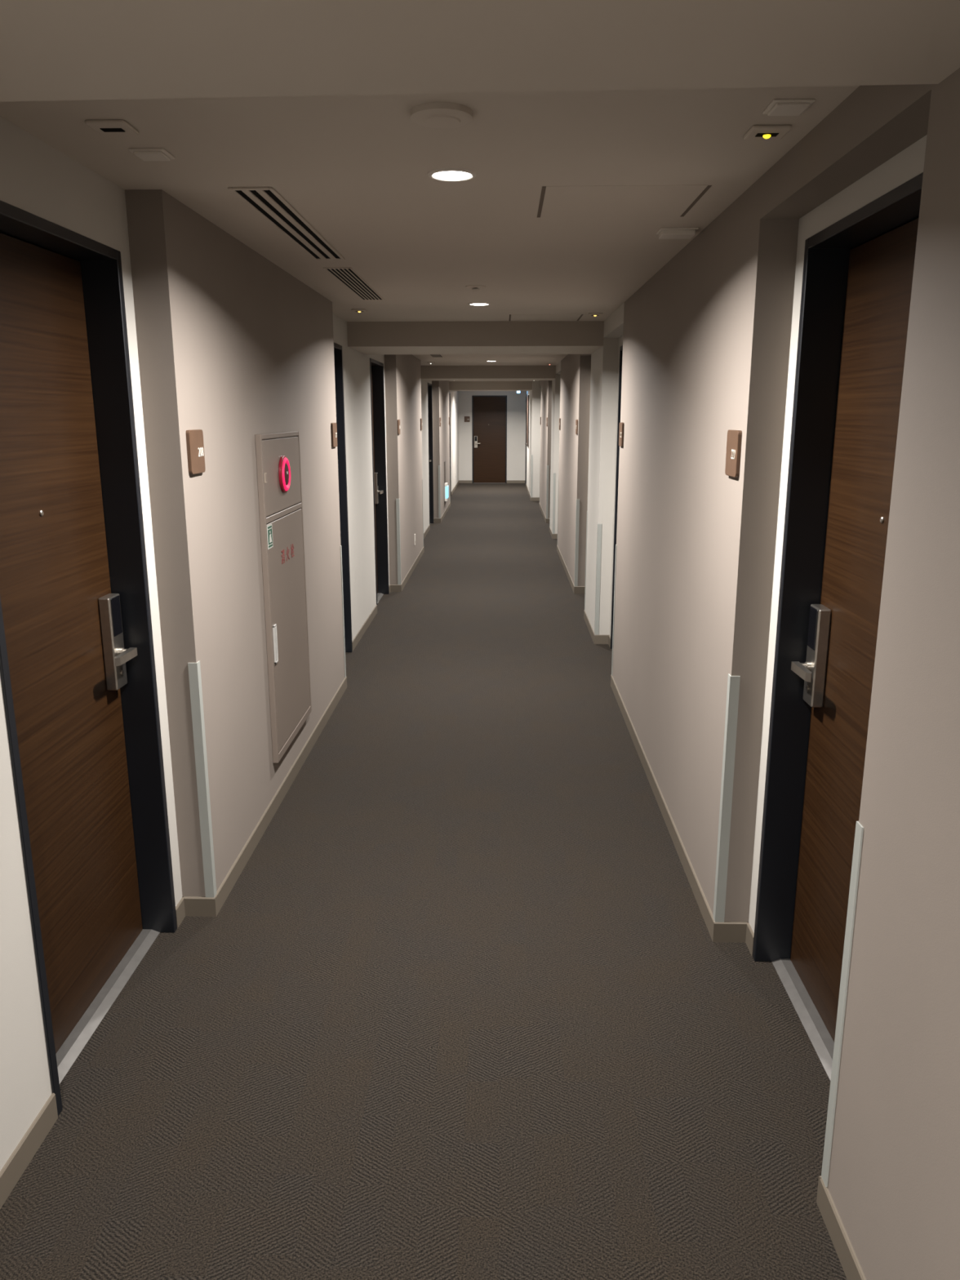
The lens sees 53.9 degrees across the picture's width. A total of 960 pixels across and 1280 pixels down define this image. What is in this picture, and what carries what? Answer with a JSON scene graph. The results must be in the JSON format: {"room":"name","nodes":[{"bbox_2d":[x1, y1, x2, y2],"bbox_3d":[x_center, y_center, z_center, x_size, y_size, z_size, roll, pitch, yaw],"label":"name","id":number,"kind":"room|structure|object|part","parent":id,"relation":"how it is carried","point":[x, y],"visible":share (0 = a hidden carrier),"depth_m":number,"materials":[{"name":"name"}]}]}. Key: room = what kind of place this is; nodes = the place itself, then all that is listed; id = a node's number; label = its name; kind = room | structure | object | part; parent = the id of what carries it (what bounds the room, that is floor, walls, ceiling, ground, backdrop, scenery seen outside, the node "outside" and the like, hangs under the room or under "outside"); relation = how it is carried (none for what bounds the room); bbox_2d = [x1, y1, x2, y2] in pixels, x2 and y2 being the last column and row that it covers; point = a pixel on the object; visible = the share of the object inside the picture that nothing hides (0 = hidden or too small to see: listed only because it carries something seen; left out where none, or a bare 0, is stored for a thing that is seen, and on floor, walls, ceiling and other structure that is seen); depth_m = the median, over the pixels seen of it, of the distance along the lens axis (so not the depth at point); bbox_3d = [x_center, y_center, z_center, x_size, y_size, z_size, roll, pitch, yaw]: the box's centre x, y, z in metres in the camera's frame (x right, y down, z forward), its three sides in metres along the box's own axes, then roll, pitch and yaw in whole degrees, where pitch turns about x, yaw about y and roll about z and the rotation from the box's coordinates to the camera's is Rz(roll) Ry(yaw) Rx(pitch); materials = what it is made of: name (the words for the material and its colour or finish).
{"room":"hotel corridor","nodes":[
{"label":"hotel corridor","id":0,"kind":"room"},
{"bbox_2d":[0,115,458,1170],"bbox_3d":[-0.981,-1.785,9.701,0.478,2.281,27.649,0,13,1],"label":"wall","id":1,"kind":"structure","parent":0,"point":[224,343],"depth_m":3.21,"materials":[{"name":"beige paint"}]},
{"bbox_2d":[0,200,177,1115],"bbox_3d":[-1.099,0.035,2.468,0.166,2.104,0.867,0,13,1],"label":"door","id":2,"kind":"structure","parent":1,"relation":"in","point":[77,672],"depth_m":2.60,"materials":[{"name":"brown wood"}]},
{"bbox_3d":[-1.054,0.049,2.770,0.048,0.028,0.132,0,13,1],"label":"lever","id":3,"kind":"part","parent":2,"relation":"part of","materials":[{"name":"metal"}]},
{"bbox_2d":[185,429,205,474],"bbox_3d":[-0.894,-0.593,2.973,0.013,0.135,0.135,0,13,1],"label":"number sign","id":4,"kind":"object","parent":1,"relation":"attached to","point":[194,437],"visible":1,"depth_m":2.95,"materials":[{"name":"brown metal"}]},
{"bbox_2d":[187,660,216,897],"bbox_3d":[-0.914,0.469,3.112,0.030,0.820,0.030,0,13,1],"label":"guard","id":5,"kind":"object","parent":1,"relation":"attached to","point":[194,669],"visible":1,"depth_m":3.10,"materials":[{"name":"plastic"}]},
{"bbox_2d":[0,480,458,1208],"bbox_3d":[-0.748,-1.131,11.718,0.113,0.070,24.019,0,13,1],"label":"baseboard","id":6,"kind":"structure","parent":1,"relation":"attached to","point":[16,1164],"depth_m":3.27,"materials":[{"name":"plastic"}]},
{"bbox_2d":[254,431,311,763],"bbox_3d":[-0.852,-0.224,4.208,0.045,1.368,0.720,0,13,1],"label":"cabinet","id":7,"kind":"object","parent":1,"relation":"attached to","point":[277,455],"visible":1,"depth_m":4.11,"materials":[{"name":"metal"}]},
{"bbox_3d":[-0.855,0.016,3.947,0.007,0.162,0.044,0,13,1],"label":"handle","id":8,"kind":"part","parent":7,"relation":"part of","materials":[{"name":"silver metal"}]},
{"bbox_3d":[-0.857,-0.720,4.090,0.010,0.301,0.681,0,13,1],"label":"door","id":9,"kind":"part","parent":7,"relation":"part of","materials":[{"name":"paint"}]},
{"bbox_2d":[278,455,290,492],"bbox_3d":[-0.841,-0.716,4.078,0.021,0.158,0.158,0,13,1],"label":"lamp","id":10,"kind":"object","parent":7,"relation":"attached to","point":[284,470],"depth_m":4.04,"materials":[{"name":"red plastic"}]},
{"bbox_3d":[-0.856,-0.070,4.245,0.010,0.972,0.681,0,13,1],"label":"door","id":11,"kind":"part","parent":7,"relation":"part of","materials":[{"name":"paint"}]},
{"bbox_2d":[330,422,337,447],"bbox_3d":[-0.836,-1.177,5.414,0.013,0.135,0.135,0,13,1],"label":"number sign","id":12,"kind":"object","parent":1,"relation":"attached to","point":[333,425],"visible":1,"depth_m":5.38,"materials":[{"name":"brown wood"}]},
{"bbox_2d":[333,342,352,652],"bbox_3d":[-1.011,-0.839,6.123,0.166,2.104,0.867,0,13,1],"label":"door","id":13,"kind":"structure","parent":1,"relation":"in","point":[338,353],"depth_m":6.50,"materials":[{"name":"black metal"}]},
{"bbox_2d":[340,545,346,677],"bbox_3d":[-0.850,-0.168,5.775,0.030,0.820,0.030,0,13,1],"label":"guard","id":14,"kind":"object","parent":1,"relation":"attached to","point":[340,545],"visible":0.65,"depth_m":5.77,"materials":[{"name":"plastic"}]},
{"bbox_2d":[369,357,389,611],"bbox_3d":[-0.959,-1.362,8.310,0.166,2.104,0.874,0,13,1],"label":"door","id":15,"kind":"structure","parent":1,"relation":"in","point":[376,368],"depth_m":8.65,"materials":[{"name":"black metal"}]},
{"bbox_2d":[397,419,399,434],"bbox_3d":[-0.755,-1.982,8.785,0.013,0.135,0.135,0,13,1],"label":"number sign","id":16,"kind":"object","parent":1,"relation":"attached to","point":[398,420],"visible":1,"depth_m":8.73,"materials":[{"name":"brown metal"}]},
{"bbox_2d":[395,498,401,584],"bbox_3d":[-0.774,-0.934,8.978,0.030,0.820,0.030,0,13,1],"label":"guard","id":17,"kind":"object","parent":1,"relation":"attached to","point":[397,504],"visible":1,"depth_m":8.96,"materials":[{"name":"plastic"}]},
{"bbox_2d":[422,479,423,546],"bbox_3d":[-0.712,-1.553,11.569,0.030,0.820,0.030,0,13,1],"label":"guard","id":18,"kind":"object","parent":1,"relation":"attached to","point":[422,479],"visible":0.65,"depth_m":11.59,"materials":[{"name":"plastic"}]},
{"bbox_2d":[427,382,433,524],"bbox_3d":[-0.818,-2.763,14.169,0.166,2.104,0.800,0,13,1],"label":"door","id":19,"kind":"structure","parent":1,"relation":"in","point":[429,385],"depth_m":14.48,"materials":[{"name":"brown wood"}]},
{"bbox_2d":[438,465,440,518],"bbox_3d":[-0.635,-2.318,14.767,0.030,0.820,0.030,0,13,1],"label":"guard","id":20,"kind":"object","parent":1,"relation":"attached to","point":[439,491],"visible":1,"depth_m":14.78,"materials":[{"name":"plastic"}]},
{"bbox_2d":[444,461,445,504],"bbox_3d":[-0.592,-2.659,15.957,0.006,0.710,0.300,0,13,1],"label":"wall panel","id":21,"kind":"object","parent":1,"relation":"attached to","point":[444,461],"visible":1,"depth_m":15.86,"materials":[{"name":"white paint"}]},
{"bbox_2d":[444,482,448,501],"bbox_3d":[-0.563,-2.499,15.923,0.055,0.295,0.260,0,13,1],"label":"exit light","id":22,"kind":"object","parent":21,"relation":"attached to","point":[446,486],"visible":1,"depth_m":15.81,"materials":[{"name":"white plastic"}]},
{"bbox_2d":[448,391,451,495],"bbox_3d":[-0.700,-3.945,19.113,0.166,2.104,0.870,0,13,1],"label":"door","id":23,"kind":"structure","parent":1,"relation":"in","point":[449,392],"depth_m":19.45,"materials":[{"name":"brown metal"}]},
{"bbox_2d":[0,483,847,1279],"bbox_3d":[0.133,-0.646,10.049,2.700,0.100,27.849,0,13,1],"label":"floor","id":24,"kind":"structure","parent":0,"point":[465,1005],"depth_m":2.59,"materials":[{"name":"carpet"}]},
{"bbox_2d":[0,0,959,391],"bbox_3d":[0.130,-2.882,9.515,2.700,0.264,27.849,0,13,1],"label":"ceiling","id":25,"kind":"structure","parent":0,"point":[311,102],"depth_m":2.04,"materials":[{"name":"paint"}]},
{"bbox_2d":[84,120,138,135],"bbox_3d":[-0.813,-1.133,2.088,0.088,0.010,0.088,0,13,1],"label":"recessed light","id":26,"kind":"object","parent":25,"relation":"in","point":[104,127],"visible":1,"depth_m":2.07,"materials":[{"name":"paint"}]},
{"bbox_2d":[128,147,174,160],"bbox_3d":[-0.801,-1.185,2.307,0.085,0.011,0.085,0,13,1],"label":"cover plate","id":27,"kind":"object","parent":25,"relation":"attached to","point":[155,153],"visible":1,"depth_m":2.28,"materials":[{"name":"white plastic"}]},
{"bbox_2d":[227,186,344,260],"bbox_3d":[-0.632,-1.416,3.263,0.126,0.006,1.255,0,13,1],"label":"ceiling vent","id":28,"kind":"object","parent":25,"relation":"in","point":[266,202],"visible":1,"depth_m":3.07,"materials":[{"name":"metal"}]},
{"bbox_2d":[323,267,384,300],"bbox_3d":[-0.607,-1.757,4.683,0.124,0.004,1.185,0,13,1],"label":"ceiling vent","id":29,"kind":"object","parent":25,"relation":"in","point":[348,277],"visible":1,"depth_m":4.57,"materials":[{"name":"metal"}]},
{"bbox_2d":[351,308,367,312],"bbox_3d":[-0.737,-2.008,5.764,0.088,0.017,0.088,0,13,1],"label":"recessed light","id":30,"kind":"object","parent":25,"relation":"in","point":[359,310],"visible":1,"depth_m":5.73,"materials":[{"name":"paint"}]},
{"bbox_2d":[429,354,443,357],"bbox_3d":[-0.481,-3.015,9.946,0.124,0.004,1.220,0,13,1],"label":"ceiling vent","id":31,"kind":"object","parent":25,"relation":"in","point":[431,355],"visible":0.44,"depth_m":10.22,"materials":[{"name":"paint"}]},
{"bbox_2d":[410,102,472,128],"bbox_3d":[-0.081,-1.107,2.000,0.132,0.022,0.132,0,13,1],"label":"smoke detector","id":32,"kind":"object","parent":25,"relation":"attached to","point":[440,115],"visible":1,"depth_m":1.97,"materials":[{"name":"paint"}]},
{"bbox_2d":[427,168,476,181],"bbox_3d":[-0.074,-1.238,2.514,0.132,0.006,0.132,0,13,1],"label":"recessed light","id":33,"kind":"object","parent":25,"relation":"in","point":[442,174],"visible":1,"depth_m":2.50,"materials":[{"name":"white plastic"}]},
{"bbox_2d":[465,284,485,289],"bbox_3d":[-0.021,-1.760,4.717,0.104,0.014,0.104,0,13,1],"label":"sprinkler head","id":34,"kind":"object","parent":25,"relation":"attached to","point":[473,286],"visible":1,"depth_m":4.69},
{"bbox_2d":[467,302,490,306],"bbox_3d":[-0.004,-1.942,5.457,0.132,0.006,0.132,0,13,1],"label":"recessed light","id":35,"kind":"object","parent":25,"relation":"in","point":[477,304],"visible":1,"depth_m":5.43,"materials":[{"name":"white glass"}]},
{"bbox_2d":[508,314,583,320],"bbox_3d":[0.430,-2.134,6.252,0.474,0.001,0.430,0,13,1],"label":"access hatch","id":36,"kind":"object","parent":25,"relation":"attached to","point":[512,317],"visible":1,"depth_m":6.21,"materials":[{"name":"paint"}]},
{"bbox_2d":[587,312,602,316],"bbox_3d":[0.733,-2.067,6.001,0.088,0.017,0.088,0,13,1],"label":"recessed light","id":37,"kind":"object","parent":25,"relation":"in","point":[595,314],"visible":1,"depth_m":5.98,"materials":[{"name":"paint"}]},
{"bbox_2d":[537,185,711,217],"bbox_3d":[0.417,-1.321,2.852,0.474,0.001,0.433,0,13,1],"label":"access hatch","id":38,"kind":"object","parent":25,"relation":"attached to","point":[599,201],"visible":1,"depth_m":2.82,"materials":[{"name":"paint"}]},
{"bbox_2d":[656,227,698,239],"bbox_3d":[0.686,-1.415,3.286,0.130,0.022,0.100,0,13,1],"label":"cover plate","id":39,"kind":"object","parent":25,"relation":"attached to","point":[664,233],"visible":1,"depth_m":3.25,"materials":[{"name":"white plastic"}]},
{"bbox_2d":[742,124,791,139],"bbox_3d":[0.648,-1.141,2.131,0.088,0.017,0.088,0,13,1],"label":"recessed light","id":40,"kind":"object","parent":25,"relation":"in","point":[756,131],"visible":1,"depth_m":2.12,"materials":[{"name":"paint"}]},
{"bbox_2d":[762,98,815,115],"bbox_3d":[0.640,-1.103,1.958,0.085,0.011,0.085,0,13,1],"label":"cover plate","id":41,"kind":"object","parent":25,"relation":"attached to","point":[778,107],"visible":1,"depth_m":1.94,"materials":[{"name":"white plastic"}]},
{"bbox_2d":[457,391,525,479],"bbox_3d":[0.453,-5.017,23.215,2.700,2.281,0.200,0,13,1],"label":"wall","id":42,"kind":"structure","parent":0,"point":[516,402],"depth_m":23.10,"materials":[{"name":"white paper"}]},
{"bbox_2d":[464,416,470,422],"bbox_3d":[-0.315,-5.389,23.034,0.135,0.135,0.013,0,13,1],"label":"number sign","id":43,"kind":"object","parent":42,"relation":"attached to","point":[467,419],"visible":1,"depth_m":23.03,"materials":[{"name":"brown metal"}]},
{"bbox_2d":[471,395,506,483],"bbox_3d":[0.235,-4.919,23.187,0.851,2.104,0.230,0,13,1],"label":"door","id":44,"kind":"structure","parent":42,"relation":"in","point":[489,412],"depth_m":23.15,"materials":[{"name":"brown wood"}]},
{"bbox_2d":[458,480,524,483],"bbox_3d":[0.297,-3.919,23.375,1.644,0.070,0.007,0,13,1],"label":"baseboard","id":45,"kind":"structure","parent":42,"relation":"attached to","point":[460,481],"depth_m":23.36,"materials":[{"name":"plastic"}]},
{"bbox_2d":[525,67,959,1279],"bbox_3d":[1.137,-1.776,9.652,0.683,2.281,27.649,0,13,1],"label":"wall","id":46,"kind":"structure","parent":0,"point":[709,340],"depth_m":2.31,"materials":[{"name":"beige paint"}]},
{"bbox_2d":[524,394,527,484],"bbox_3d":[1.171,-4.750,22.475,0.182,2.104,0.870,0,13,1],"label":"door","id":47,"kind":"structure","parent":46,"relation":"in","point":[526,394],"depth_m":22.83,"materials":[{"name":"brown wood"}]},
{"bbox_2d":[526,395,528,446],"bbox_3d":[1.046,-4.791,20.633,0.028,1.080,0.900,0,13,1],"label":"framed picture","id":48,"kind":"object","parent":46,"relation":"attached to","point":[527,398],"visible":0.99,"depth_m":20.29},
{"bbox_2d":[530,454,533,497],"bbox_3d":[1.016,-3.210,18.492,0.030,0.820,0.030,0,13,1],"label":"guard","id":49,"kind":"object","parent":46,"relation":"attached to","point":[531,455],"visible":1,"depth_m":18.48,"materials":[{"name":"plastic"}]},
{"bbox_2d":[546,465,548,518],"bbox_3d":[1.052,-2.308,14.718,0.030,0.820,0.030,0,13,1],"label":"guard","id":50,"kind":"object","parent":46,"relation":"attached to","point":[547,486],"visible":1,"depth_m":14.71,"materials":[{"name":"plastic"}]},
{"bbox_2d":[549,469,551,526],"bbox_3d":[1.025,-2.043,13.611,0.030,0.820,0.030,0,13,1],"label":"guard","id":51,"kind":"object","parent":46,"relation":"attached to","point":[550,469],"visible":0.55,"depth_m":13.66,"materials":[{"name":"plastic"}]},
{"bbox_2d":[552,472,555,533],"bbox_3d":[1.006,-1.856,12.829,0.030,0.820,0.030,0,13,1],"label":"guard","id":52,"kind":"object","parent":46,"relation":"attached to","point":[554,473],"visible":1,"depth_m":12.82,"materials":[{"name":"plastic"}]},
{"bbox_2d":[557,478,559,524],"bbox_3d":[0.979,-1.585,11.695,0.030,0.820,0.030,0,13,1],"label":"guard","id":53,"kind":"object","parent":46,"relation":"attached to","point":[558,478],"visible":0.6,"depth_m":11.68,"materials":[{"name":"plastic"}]},
{"bbox_2d":[559,417,560,430],"bbox_3d":[0.958,-2.595,11.338,0.013,0.135,0.135,0,13,1],"label":"number sign","id":54,"kind":"object","parent":46,"relation":"attached to","point":[559,418],"visible":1,"depth_m":11.28,"materials":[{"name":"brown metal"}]},
{"bbox_2d":[575,419,577,434],"bbox_3d":[0.895,-1.973,8.737,0.013,0.135,0.135,0,13,1],"label":"number sign","id":55,"kind":"object","parent":46,"relation":"attached to","point":[576,420],"visible":1,"depth_m":8.68,"materials":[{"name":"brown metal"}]},
{"bbox_2d":[574,499,579,586],"bbox_3d":[0.912,-0.911,8.878,0.030,0.820,0.030,0,13,1],"label":"guard","id":56,"kind":"object","parent":46,"relation":"attached to","point":[577,514],"visible":1,"depth_m":8.86,"materials":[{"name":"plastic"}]},
{"bbox_2d":[584,511,587,610],"bbox_3d":[0.885,-0.647,7.770,0.030,0.820,0.030,0,13,1],"label":"guard","id":57,"kind":"object","parent":46,"relation":"attached to","point":[587,511],"visible":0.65,"depth_m":7.77,"materials":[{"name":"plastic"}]},
{"bbox_2d":[594,523,601,635],"bbox_3d":[0.865,-0.441,6.909,0.030,0.820,0.030,0,13,1],"label":"guard","id":58,"kind":"object","parent":46,"relation":"attached to","point":[599,526],"visible":1,"depth_m":6.89,"materials":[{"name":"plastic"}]},
{"bbox_2d":[611,544,617,675],"bbox_3d":[0.839,-0.178,5.811,0.030,0.820,0.030,0,13,1],"label":"guard","id":59,"kind":"object","parent":46,"relation":"attached to","point":[615,544],"visible":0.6,"depth_m":5.80,"materials":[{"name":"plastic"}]},
{"bbox_2d":[610,345,622,648],"bbox_3d":[1.021,-0.863,6.213,0.166,2.104,0.870,0,13,1],"label":"door","id":60,"kind":"structure","parent":46,"relation":"in","point":[620,347],"depth_m":6.58,"materials":[{"name":"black metal"}]},
{"bbox_2d":[618,422,624,446],"bbox_3d":[0.817,-1.188,5.456,0.013,0.135,0.135,0,13,1],"label":"number sign","id":61,"kind":"object","parent":46,"relation":"attached to","point":[621,424],"visible":1,"depth_m":5.40,"materials":[{"name":"brown wood"}]},
{"bbox_2d":[525,483,866,1279],"bbox_3d":[0.909,-0.701,9.911,0.238,0.070,27.656,0,13,1],"label":"baseboard","id":62,"kind":"structure","parent":46,"relation":"attached to","point":[726,931],"depth_m":3.13,"materials":[{"name":"plastic"}]},
{"bbox_2d":[712,673,740,922],"bbox_3d":[0.770,0.505,2.953,0.030,0.820,0.030,0,13,1],"label":"guard","id":63,"kind":"object","parent":46,"relation":"attached to","point":[733,682],"visible":1,"depth_m":2.94,"materials":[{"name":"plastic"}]},
{"bbox_2d":[724,430,742,477],"bbox_3d":[0.754,-0.556,2.810,0.013,0.135,0.135,0,13,1],"label":"number sign","id":64,"kind":"object","parent":46,"relation":"attached to","point":[734,442],"visible":1,"depth_m":2.78,"materials":[{"name":"brown wood"}]},
{"bbox_2d":[752,172,923,1080],"bbox_3d":[0.928,0.073,2.297,0.166,2.104,0.870,0,13,1],"label":"door","id":65,"kind":"structure","parent":46,"relation":"in","point":[858,270],"depth_m":2.53,"materials":[{"name":"brown wood"}]},
{"bbox_3d":[0.901,0.087,2.601,0.048,0.028,0.132,0,13,1],"label":"lever","id":66,"kind":"part","parent":65,"relation":"part of","materials":[{"name":"metal"}]},
{"bbox_2d":[821,821,863,1186],"bbox_3d":[0.745,0.754,1.913,0.030,0.820,0.030,0,13,1],"label":"guard","id":67,"kind":"object","parent":46,"relation":"attached to","point":[859,828],"visible":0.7,"depth_m":1.90,"materials":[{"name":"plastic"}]}
]}

